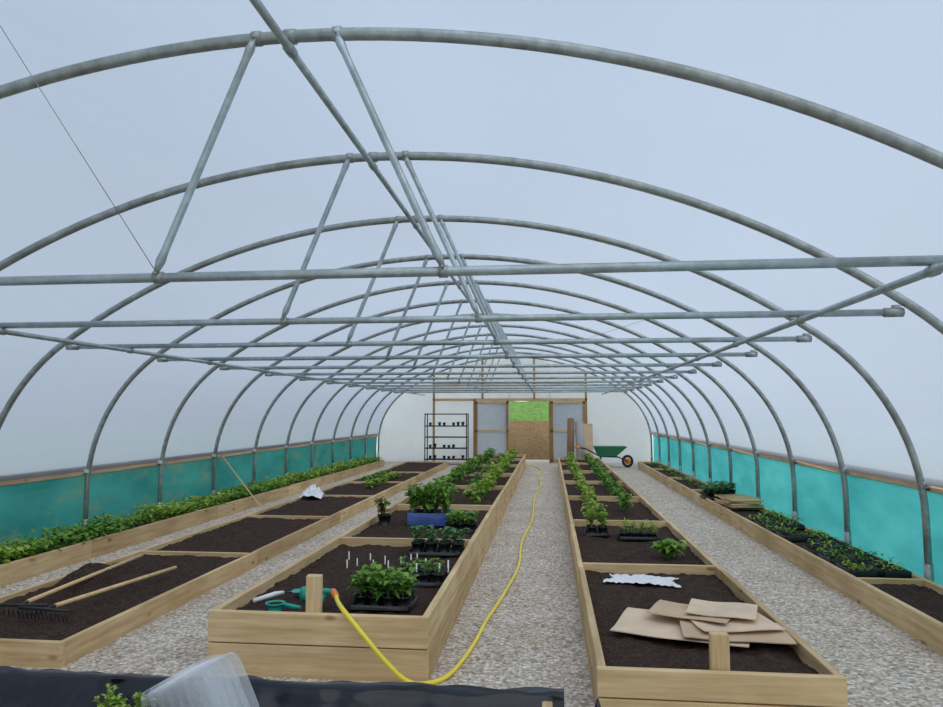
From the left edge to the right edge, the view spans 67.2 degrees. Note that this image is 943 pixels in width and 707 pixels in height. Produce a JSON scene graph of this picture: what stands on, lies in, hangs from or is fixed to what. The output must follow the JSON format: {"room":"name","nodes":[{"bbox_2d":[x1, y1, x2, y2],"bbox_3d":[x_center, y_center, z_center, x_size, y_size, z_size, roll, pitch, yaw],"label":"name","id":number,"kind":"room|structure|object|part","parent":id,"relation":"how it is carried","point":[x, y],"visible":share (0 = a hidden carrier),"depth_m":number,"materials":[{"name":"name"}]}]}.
{"room":"greenhouse","nodes":[
{"label":"greenhouse","id":0,"kind":"room"},
{"bbox_2d":[0,437,376,546],"bbox_3d":[-4.683,2.042,10.525,0.024,0.920,27.080,-1,-5,6],"label":"netting","id":1,"kind":"structure","parent":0,"point":[24,507],"depth_m":9.98,"materials":[{"name":"teal fabric"}]},
{"bbox_2d":[0,435,377,485],"bbox_3d":[-4.676,1.613,10.560,0.040,0.110,27.077,-1,-5,6],"label":"trim","id":2,"kind":"structure","parent":1,"relation":"attached to","point":[74,474],"depth_m":9.97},
{"bbox_2d":[0,0,942,487],"bbox_3d":[-0.142,0.255,10.196,9.057,2.646,27.120,-1,-5,6],"label":"ceiling","id":3,"kind":"structure","parent":0,"point":[142,129],"depth_m":5.18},
{"bbox_2d":[0,460,942,706],"bbox_3d":[-0.056,2.521,10.730,9.220,0.001,28.780,-1,-5,6],"label":"floor","id":4,"kind":"structure","parent":0,"point":[534,637],"depth_m":5.62,"materials":[{"name":"grey gravel"}]},
{"bbox_2d":[0,460,384,586],"bbox_3d":[-4.091,2.526,11.922,0.625,0.204,20.145,-1,-5,6],"label":"raised bed","id":5,"kind":"object","parent":4,"relation":"on","point":[16,570],"visible":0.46,"depth_m":8.88,"materials":[{"name":"wood"}]},
{"bbox_2d":[0,456,382,563],"bbox_3d":[-3.958,2.475,13.038,0.692,0.285,17.525,-1,-5,6],"label":"plants","id":6,"kind":"object","parent":5,"relation":"on","point":[17,549],"visible":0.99,"depth_m":9.60,"materials":[{"name":"green plant"}]},
{"bbox_2d":[0,461,447,667],"bbox_3d":[-2.281,2.649,13.135,1.277,0.164,17.325,-1,-5,6],"label":"raised bed","id":7,"kind":"object","parent":4,"relation":"on","point":[205,559],"visible":0.93,"depth_m":6.65,"materials":[{"name":"wood"}]},
{"bbox_2d":[0,554,142,615],"bbox_3d":[-3.297,1.942,6.121,0.420,0.090,1.983,0,-5,0],"label":"rake","id":8,"kind":"object","parent":7,"relation":"on","point":[27,602],"visible":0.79,"depth_m":5.51,"materials":[{"name":"brown wood"}]},
{"bbox_2d":[45,563,126,595],"bbox_3d":[-3.403,1.967,6.317,0.400,0.207,1.000,-1,-5,6],"label":"soil mound","id":9,"kind":"object","parent":7,"relation":"on","point":[89,568],"visible":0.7,"depth_m":6.17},
{"bbox_2d":[18,566,176,621],"bbox_3d":[-2.963,1.911,5.758,0.420,0.090,1.524,-1,-5,6],"label":"rake","id":10,"kind":"object","parent":7,"relation":"on","point":[51,608],"visible":1,"depth_m":5.29,"materials":[{"name":"brown wood"}]},
{"bbox_2d":[299,484,324,498],"bbox_3d":[-2.835,2.441,12.622,0.424,0.202,0.769,0,-5,-6],"label":"plastic bag","id":11,"kind":"object","parent":7,"relation":"on","point":[312,490],"visible":0.99,"depth_m":12.43,"materials":[{"name":"white plastic"}]},
{"bbox_2d":[361,469,390,479],"bbox_3d":[-2.204,2.823,16.485,0.321,0.162,1.970,-1,-5,6],"label":"plants","id":12,"kind":"object","parent":7,"relation":"on","point":[377,474],"visible":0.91,"depth_m":16.23,"materials":[{"name":"green plant"}]},
{"bbox_2d":[364,471,401,487],"bbox_3d":[-1.924,2.716,15.350,0.382,0.183,2.592,-1,-5,6],"label":"plants","id":13,"kind":"object","parent":7,"relation":"on","point":[371,482],"visible":0.98,"depth_m":15.09,"materials":[{"name":"green plant"}]},
{"bbox_2d":[223,457,262,508],"bbox_3d":[-3.849,2.194,11.951,1.195,0.856,0.020,-4,-6,37],"label":"cane","id":14,"kind":"object","parent":4,"relation":"on","point":[223,457],"visible":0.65,"depth_m":11.94,"materials":[{"name":"brown wood"}]},
{"bbox_2d":[0,666,563,706],"bbox_3d":[-1.777,1.629,2.693,4.250,0.412,1.321,-1,-5,6],"label":"plastic sheet","id":15,"kind":"object","parent":4,"relation":"on","point":[19,687],"visible":0.98,"depth_m":3.17,"materials":[{"name":"black plastic sheeting"},{"name":"soil"}]},
{"bbox_2d":[90,684,160,706],"bbox_3d":[-1.507,1.539,3.039,0.272,0.173,0.203,-2,-5,27],"label":"plant","id":16,"kind":"object","parent":15,"relation":"on","point":[141,702],"visible":1,"depth_m":3.06,"materials":[{"name":"green plant"}]},
{"bbox_2d":[152,652,237,690],"bbox_3d":[-1.078,1.430,2.843,0.428,0.424,0.259,-2,-5,21],"label":"lids","id":17,"kind":"object","parent":15,"relation":"on","point":[210,660],"visible":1,"depth_m":2.87,"materials":[{"name":"clear plastic"}]},
{"bbox_2d":[207,454,525,681],"bbox_3d":[0.000,2.516,12.894,1.390,0.389,17.326,-1,-5,6],"label":"raised bed","id":18,"kind":"object","parent":4,"relation":"on","point":[287,642],"visible":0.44,"depth_m":4.42,"materials":[{"name":"wood"}]},
{"bbox_2d":[252,588,300,602],"bbox_3d":[-1.273,1.676,4.981,0.114,0.046,0.554,-4,-6,36],"label":"trowel","id":19,"kind":"object","parent":18,"relation":"on","point":[276,593],"visible":0.91,"depth_m":4.88,"materials":[{"name":"white plastic"}]},
{"bbox_2d":[265,600,301,610],"bbox_3d":[-1.227,1.653,4.639,0.246,0.054,0.128,-1,-5,6],"label":"scoop","id":20,"kind":"object","parent":18,"relation":"on","point":[273,605],"visible":0.96,"depth_m":4.61,"materials":[{"name":"teal plastic"}]},
{"bbox_2d":[305,574,322,612],"bbox_3d":[-0.980,1.680,4.403,0.095,0.600,0.050,-1,-5,6],"label":"stake","id":21,"kind":"object","parent":18,"relation":"in","point":[314,582],"visible":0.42,"depth_m":4.39,"materials":[{"name":"beige wood"}]},
{"bbox_2d":[346,551,417,567],"bbox_3d":[-0.802,1.793,6.136,0.626,0.090,0.313,-1,-5,6],"label":"labels","id":22,"kind":"object","parent":18,"relation":"on","point":[349,551],"visible":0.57,"depth_m":6.19,"materials":[{"name":"white plastic"}]},
{"bbox_2d":[373,496,391,525],"bbox_3d":[-1.034,1.826,8.219,0.220,0.339,0.280,-1,-5,6],"label":"potted plant","id":23,"kind":"object","parent":18,"relation":"on","point":[384,518],"visible":0.99,"depth_m":8.18,"materials":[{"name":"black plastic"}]},
{"bbox_2d":[347,562,420,611],"bbox_3d":[-0.595,1.567,4.818,0.474,0.266,0.404,-1,-5,6],"label":"seedling tray","id":24,"kind":"object","parent":18,"relation":"on","point":[382,595],"visible":1,"depth_m":4.71,"materials":[{"name":"green plant"}]},
{"bbox_2d":[388,556,448,587],"bbox_3d":[-0.398,1.662,5.451,0.436,0.184,0.344,-1,-5,6],"label":"tray","id":25,"kind":"object","parent":18,"relation":"on","point":[431,576],"visible":0.77,"depth_m":5.39,"materials":[{"name":"black plastic"}]},
{"bbox_2d":[403,480,460,526],"bbox_3d":[-0.490,1.749,8.345,0.695,0.503,0.466,-1,-5,6],"label":"crate","id":26,"kind":"object","parent":18,"relation":"on","point":[434,516],"visible":0.98,"depth_m":8.23,"materials":[{"name":"blue plastic"}]},
{"bbox_2d":[408,525,469,556],"bbox_3d":[-0.301,1.718,6.573,0.566,0.265,0.314,-1,-5,6],"label":"tray","id":27,"kind":"object","parent":18,"relation":"on","point":[444,548],"visible":0.97,"depth_m":6.49,"materials":[{"name":"green plant"}]},
{"bbox_2d":[424,448,495,500],"bbox_3d":[-0.001,2.432,15.405,0.442,0.373,11.085,-1,-5,6],"label":"beans","id":28,"kind":"object","parent":18,"relation":"on","point":[455,474],"visible":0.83,"depth_m":14.24,"materials":[{"name":"green plant"}]},
{"bbox_2d":[444,509,478,533],"bbox_3d":[-0.116,1.841,7.832,0.400,0.233,0.408,-1,-5,6],"label":"tray","id":29,"kind":"object","parent":18,"relation":"on","point":[462,521],"visible":0.93,"depth_m":7.75,"materials":[{"name":"green plant"}]},
{"bbox_2d":[466,453,502,484],"bbox_3d":[0.455,2.602,16.497,0.286,0.223,8.630,-1,-5,6],"label":"beans","id":30,"kind":"object","parent":18,"relation":"on","point":[476,474],"visible":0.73,"depth_m":14.19,"materials":[{"name":"green plant"}]},
{"bbox_2d":[460,447,517,504],"bbox_3d":[0.641,2.437,15.344,0.453,0.356,11.164,-1,-5,6],"label":"beans","id":31,"kind":"object","parent":18,"relation":"on","point":[495,472],"visible":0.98,"depth_m":11.65,"materials":[{"name":"green plant"}]},
{"bbox_2d":[300,464,541,684],"bbox_3d":[0.701,2.506,13.238,1.258,0.455,18.396,-1,-5,8],"label":"garden hose","id":32,"kind":"object","parent":4,"relation":"on","point":[333,591],"visible":0.91,"depth_m":4.55,"materials":[{"name":"yellow plastic"}]},
{"bbox_2d":[424,413,468,460],"bbox_3d":[-0.794,2.725,22.649,1.366,1.620,0.486,-1,-5,6],"label":"shelving rack","id":33,"kind":"object","parent":4,"relation":"on","point":[425,414],"visible":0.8,"depth_m":22.52,"materials":[{"name":"black metal"}]},
{"bbox_2d":[429,422,464,458],"bbox_3d":[-0.796,2.764,22.621,1.157,1.168,0.107,-1,-5,6],"label":"pots","id":34,"kind":"object","parent":33,"relation":"on","point":[439,423],"visible":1,"depth_m":22.58,"materials":[{"name":"black plastic"}]},
{"bbox_2d":[0,0,942,581],"bbox_3d":[-0.136,0.698,10.158,9.094,3.536,27.120,-1,-5,6],"label":"frame","id":35,"kind":"object","parent":4,"relation":"on","point":[287,38],"visible":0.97,"depth_m":5.34,"materials":[{"name":"metal"}]},
{"bbox_2d":[432,359,586,462],"bbox_3d":[1.249,1.899,23.528,5.125,3.416,0.070,-1,-5,6],"label":"frame timbers","id":36,"kind":"object","parent":4,"relation":"on","point":[482,398],"visible":0.66,"depth_m":23.53,"materials":[{"name":"brown wood"}]},
{"bbox_2d":[567,418,573,456],"bbox_3d":[3.119,2.782,22.313,0.219,1.502,0.565,-1,-5,13],"label":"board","id":37,"kind":"object","parent":4,"relation":"on","point":[570,421],"visible":0.66,"depth_m":22.29,"materials":[{"name":"brown wood"}]},
{"bbox_2d":[575,421,584,457],"bbox_3d":[3.406,2.824,22.227,0.260,1.432,0.697,0,-5,2],"label":"roll","id":38,"kind":"object","parent":4,"relation":"on","point":[579,428],"visible":0.66,"depth_m":22.19,"materials":[{"name":"grey plastic"}]},
{"bbox_2d":[583,424,592,457],"bbox_3d":[3.610,2.884,22.566,0.500,1.293,0.175,-1,-5,6],"label":"plywood board","id":39,"kind":"object","parent":4,"relation":"on","point":[588,428],"visible":0.34,"depth_m":22.58,"materials":[{"name":"wood"}]},
{"bbox_2d":[595,698,600,706],"bbox_3d":[0.566,1.694,3.129,0.345,0.356,0.299,-1,-5,6],"label":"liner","id":40,"kind":"object","parent":4,"relation":"on","point":[597,703],"visible":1,"depth_m":3.12,"materials":[{"name":"black plastic"}]},
{"bbox_2d":[574,446,632,466],"bbox_3d":[3.998,3.117,21.405,1.742,0.636,0.644,-1,-5,6],"label":"wheelbarrow","id":41,"kind":"object","parent":4,"relation":"on","point":[601,451],"visible":0.9,"depth_m":21.20,"materials":[{"name":"metal"}]},
{"bbox_3d":[3.915,3.118,21.414,1.576,0.636,0.644,-1,-5,6],"label":"frame","id":42,"kind":"part","parent":41,"relation":"part of","materials":[{"name":"metal"}]},
{"bbox_2d":[593,446,626,455],"bbox_3d":[4.171,2.944,21.400,0.992,0.292,0.624,-1,-5,6],"label":"tub","id":43,"kind":"object","parent":41,"relation":"in","point":[600,450],"depth_m":21.16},
{"bbox_2d":[558,458,847,706],"bbox_3d":[2.229,2.516,12.395,1.224,0.304,17.825,-1,-5,6],"label":"raised bed","id":44,"kind":"object","parent":4,"relation":"on","point":[626,669],"visible":0.64,"depth_m":4.28,"materials":[{"name":"wood"}]},
{"bbox_2d":[564,452,599,514],"bbox_3d":[2.181,2.493,14.862,0.404,0.331,12.061,-1,-5,6],"label":"beans","id":45,"kind":"object","parent":44,"relation":"on","point":[589,496],"visible":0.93,"depth_m":12.03,"materials":[{"name":"green plant"}]},
{"bbox_2d":[581,501,609,536],"bbox_3d":[1.411,1.871,8.053,0.350,0.370,0.324,-1,-5,6],"label":"tray","id":46,"kind":"object","parent":44,"relation":"on","point":[602,531],"visible":1,"depth_m":8.00,"materials":[{"name":"green plant"}]},
{"bbox_2d":[583,453,633,513],"bbox_3d":[2.736,2.525,15.116,0.424,0.310,11.076,-1,-5,6],"label":"beans","id":47,"kind":"object","parent":44,"relation":"on","point":[623,499],"visible":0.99,"depth_m":12.24,"materials":[{"name":"green plant"}]},
{"bbox_2d":[617,518,659,540],"bbox_3d":[1.831,1.924,7.810,0.521,0.224,0.326,-1,-5,6],"label":"seedling tray","id":48,"kind":"object","parent":44,"relation":"on","point":[651,535],"visible":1,"depth_m":7.75,"materials":[{"name":"green plant"}]},
{"bbox_2d":[603,573,680,586],"bbox_3d":[1.396,1.843,5.818,0.618,0.046,0.314,-1,-5,14],"label":"plastic sheet","id":49,"kind":"object","parent":44,"relation":"on","point":[642,579],"visible":1,"depth_m":5.77,"materials":[{"name":"white plastic"}]},
{"bbox_2d":[651,538,686,559],"bbox_3d":[1.947,1.869,6.806,0.328,0.217,0.445,-4,-6,40],"label":"plant","id":50,"kind":"object","parent":44,"relation":"on","point":[668,547],"visible":0.98,"depth_m":6.73,"materials":[{"name":"green plant"}]},
{"bbox_2d":[610,607,749,647],"bbox_3d":[1.332,1.721,4.472,0.800,0.024,0.560,-2,-5,23],"label":"cardboard sheet","id":51,"kind":"object","parent":44,"relation":"on","point":[636,621],"visible":0.48,"depth_m":4.48,"materials":[{"name":"beige cardboard"}]},
{"bbox_2d":[679,618,796,643],"bbox_3d":[1.595,1.685,4.304,0.620,0.024,0.400,-1,-5,12],"label":"cardboard sheet","id":52,"kind":"object","parent":51,"relation":"on","point":[689,629],"visible":0.62,"depth_m":4.23,"materials":[{"name":"beige cardboard"}]},
{"bbox_2d":[689,612,785,631],"bbox_3d":[1.628,1.677,4.423,0.500,0.022,0.360,0,-5,-4],"label":"cardboard sheet","id":53,"kind":"object","parent":52,"relation":"on","point":[761,622],"visible":0.62,"depth_m":4.36,"materials":[{"name":"beige cardboard"}]},
{"bbox_2d":[645,600,730,623],"bbox_3d":[1.427,1.678,4.606,0.500,0.022,0.340,-3,-6,30],"label":"cardboard sheet","id":54,"kind":"object","parent":53,"relation":"on","point":[661,607],"visible":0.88,"depth_m":4.60,"materials":[{"name":"beige cardboard"}]},
{"bbox_2d":[685,598,757,619],"bbox_3d":[1.628,1.663,4.606,0.420,0.022,0.360,-2,-5,23],"label":"cardboard sheet","id":55,"kind":"object","parent":54,"relation":"on","point":[696,606],"visible":1,"depth_m":4.60,"materials":[{"name":"beige cardboard"}]},
{"bbox_2d":[709,631,729,670],"bbox_3d":[1.282,1.682,3.658,0.095,0.470,0.050,-1,-5,6],"label":"stake","id":56,"kind":"object","parent":44,"relation":"in","point":[719,647],"visible":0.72,"depth_m":3.65,"materials":[{"name":"beige wood"}]},
{"bbox_2d":[638,462,942,655],"bbox_3d":[4.119,2.436,10.870,0.618,0.204,20.445,-1,-5,6],"label":"raised bed","id":57,"kind":"object","parent":4,"relation":"on","point":[914,605],"visible":0.63,"depth_m":6.08,"materials":[{"name":"wood"}]},
{"bbox_2d":[650,463,705,487],"bbox_3d":[4.800,2.842,16.877,0.326,0.130,6.620,-1,-5,6],"label":"plants","id":58,"kind":"object","parent":57,"relation":"on","point":[660,466],"visible":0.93,"depth_m":16.10,"materials":[{"name":"green plant"}]},
{"bbox_2d":[700,482,731,499],"bbox_3d":[4.160,2.335,12.069,0.517,0.258,0.404,-1,-5,6],"label":"tray","id":59,"kind":"object","parent":57,"relation":"on","point":[709,493],"visible":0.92,"depth_m":11.98,"materials":[{"name":"green plant"}]},
{"bbox_2d":[706,481,735,493],"bbox_3d":[4.424,2.373,12.538,0.530,0.262,0.406,-1,-5,6],"label":"tray","id":60,"kind":"object","parent":57,"relation":"on","point":[732,491],"visible":0.33,"depth_m":12.45,"materials":[{"name":"green plant"}]},
{"bbox_2d":[714,494,763,507],"bbox_3d":[4.122,2.277,10.962,0.555,0.115,0.842,-1,-5,6],"label":"stack","id":61,"kind":"object","parent":57,"relation":"on","point":[730,500],"visible":1,"depth_m":10.66,"materials":[{"name":"beige wood"}]},
{"bbox_2d":[745,513,766,522],"bbox_3d":[3.824,2.200,9.487,0.240,0.099,0.340,-1,-5,6],"label":"seedling tray","id":62,"kind":"object","parent":57,"relation":"on","point":[751,518],"visible":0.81,"depth_m":9.48,"materials":[{"name":"green plant"}]},
{"bbox_2d":[755,518,780,527],"bbox_3d":[3.775,2.157,9.051,0.240,0.110,0.340,-1,-5,6],"label":"seedling tray","id":63,"kind":"object","parent":57,"relation":"on","point":[769,522],"visible":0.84,"depth_m":9.02,"materials":[{"name":"green plant"}]},
{"bbox_2d":[757,509,781,516],"bbox_3d":[4.152,2.228,9.882,0.233,0.110,0.360,-1,-5,6],"label":"seedling tray","id":64,"kind":"object","parent":57,"relation":"on","point":[766,513],"visible":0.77,"depth_m":9.86,"materials":[{"name":"green plant"}]},
{"bbox_2d":[765,523,791,533],"bbox_3d":[3.726,2.127,8.615,0.242,0.096,0.340,-1,-5,6],"label":"seedling tray","id":65,"kind":"object","parent":57,"relation":"on","point":[774,529],"visible":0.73,"depth_m":8.60,"materials":[{"name":"green plant"}]},
{"bbox_2d":[767,512,791,521],"bbox_3d":[4.113,2.184,9.456,0.242,0.125,0.340,-1,-5,6],"label":"seedling tray","id":66,"kind":"object","parent":57,"relation":"on","point":[774,516],"visible":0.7,"depth_m":9.46,"materials":[{"name":"green plant"}]},
{"bbox_2d":[776,526,806,541],"bbox_3d":[3.684,2.068,8.181,0.230,0.140,0.340,-1,-5,6],"label":"seedling tray","id":67,"kind":"object","parent":57,"relation":"on","point":[791,535],"visible":0.91,"depth_m":8.07,"materials":[{"name":"black plastic"}]},
{"bbox_2d":[778,514,804,529],"bbox_3d":[4.058,2.134,9.027,0.256,0.152,0.376,-1,-5,6],"label":"seedling tray","id":68,"kind":"object","parent":57,"relation":"on","point":[792,524],"visible":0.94,"depth_m":8.96,"materials":[{"name":"green plant"}]},
{"bbox_2d":[802,529,831,541],"bbox_3d":[3.974,2.083,8.142,0.260,0.103,0.351,-1,-5,6],"label":"seedling tray","id":69,"kind":"object","parent":57,"relation":"on","point":[812,535],"visible":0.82,"depth_m":8.11,"materials":[{"name":"green plant"}]},
{"bbox_2d":[802,537,837,555],"bbox_3d":[3.587,1.991,7.309,0.230,0.145,0.340,-1,-5,6],"label":"seedling tray","id":70,"kind":"object","parent":57,"relation":"on","point":[814,549],"visible":0.75,"depth_m":7.32,"materials":[{"name":"green plant"}]},
{"bbox_2d":[815,535,848,547],"bbox_3d":[3.913,2.043,7.705,0.230,0.109,0.356,-1,-5,6],"label":"seedling tray","id":71,"kind":"object","parent":57,"relation":"on","point":[834,541],"visible":0.69,"depth_m":7.73,"materials":[{"name":"green plant"}]},
{"bbox_2d":[818,548,856,565],"bbox_3d":[3.544,1.960,6.878,0.249,0.134,0.351,-1,-5,6],"label":"seedling tray","id":72,"kind":"object","parent":57,"relation":"on","point":[833,558],"visible":0.81,"depth_m":6.84,"materials":[{"name":"black plastic"}]},
{"bbox_2d":[830,544,866,555],"bbox_3d":[3.853,2.011,7.278,0.256,0.099,0.340,-1,-5,6],"label":"seedling tray","id":73,"kind":"object","parent":57,"relation":"on","point":[849,549],"visible":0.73,"depth_m":7.26,"materials":[{"name":"green plant"}]},
{"bbox_2d":[836,560,877,576],"bbox_3d":[3.487,1.940,6.430,0.237,0.097,0.352,-1,-5,6],"label":"seedling tray","id":74,"kind":"object","parent":57,"relation":"on","point":[856,569],"visible":0.93,"depth_m":6.34,"materials":[{"name":"black plastic"}]},
{"bbox_2d":[848,549,887,565],"bbox_3d":[3.819,1.960,6.844,0.246,0.128,0.343,-1,-5,6],"label":"seedling tray","id":75,"kind":"object","parent":57,"relation":"on","point":[865,558],"visible":0.72,"depth_m":6.82,"materials":[{"name":"green plant"}]},
{"bbox_2d":[867,557,911,577],"bbox_3d":[3.769,1.914,6.409,0.243,0.146,0.343,-1,-5,6],"label":"seedling tray","id":76,"kind":"object","parent":57,"relation":"on","point":[885,570],"visible":0.97,"depth_m":6.34,"materials":[{"name":"green plant"}]},
{"bbox_2d":[379,358,650,462],"bbox_3d":[1.357,1.853,23.669,9.080,3.530,0.111,-1,-5,6],"label":"wall","id":77,"kind":"structure","parent":0,"point":[616,419],"depth_m":23.78,"materials":[{"name":"white plastic"}]},
{"bbox_2d":[475,401,508,455],"bbox_3d":[0.676,2.578,23.453,1.100,1.990,0.052,-1,-5,6],"label":"door","id":78,"kind":"structure","parent":77,"relation":"in","point":[491,417],"depth_m":23.48,"materials":[{"name":"grey plastic"}]},
{"bbox_2d":[551,401,584,461],"bbox_3d":[3.156,2.555,23.181,1.110,1.990,0.052,-1,-5,6],"label":"door","id":79,"kind":"structure","parent":77,"relation":"in","point":[560,410],"depth_m":23.23,"materials":[{"name":"grey plastic"}]},
{"bbox_2d":[653,435,942,585],"bbox_3d":[4.408,1.912,9.531,0.028,1.010,27.080,-1,-5,6],"label":"netting","id":80,"kind":"structure","parent":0,"point":[886,518],"depth_m":8.28,"materials":[{"name":"teal fabric"}]},
{"bbox_2d":[652,434,942,493],"bbox_3d":[4.399,1.439,9.571,0.040,0.110,27.077,-1,-5,6],"label":"trim","id":81,"kind":"structure","parent":80,"relation":"attached to","point":[853,473],"depth_m":8.25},
{"label":"outside","id":82,"kind":"structure","parent":0,"visible":0},
{"bbox_2d":[376,435,653,461],"bbox_3d":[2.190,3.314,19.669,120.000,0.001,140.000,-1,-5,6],"label":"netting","id":83,"kind":"structure","parent":82,"point":[652,435],"depth_m":35.70,"materials":[{"name":"teal fabric"}]},
{"bbox_2d":[509,401,548,459],"bbox_3d":[2.372,2.939,27.783,5.800,2.244,5.000,-1,-5,6],"label":"bank","id":84,"kind":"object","parent":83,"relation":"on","point":[528,420],"visible":0.33,"depth_m":26.38,"materials":[{"name":"soil"}]}
]}

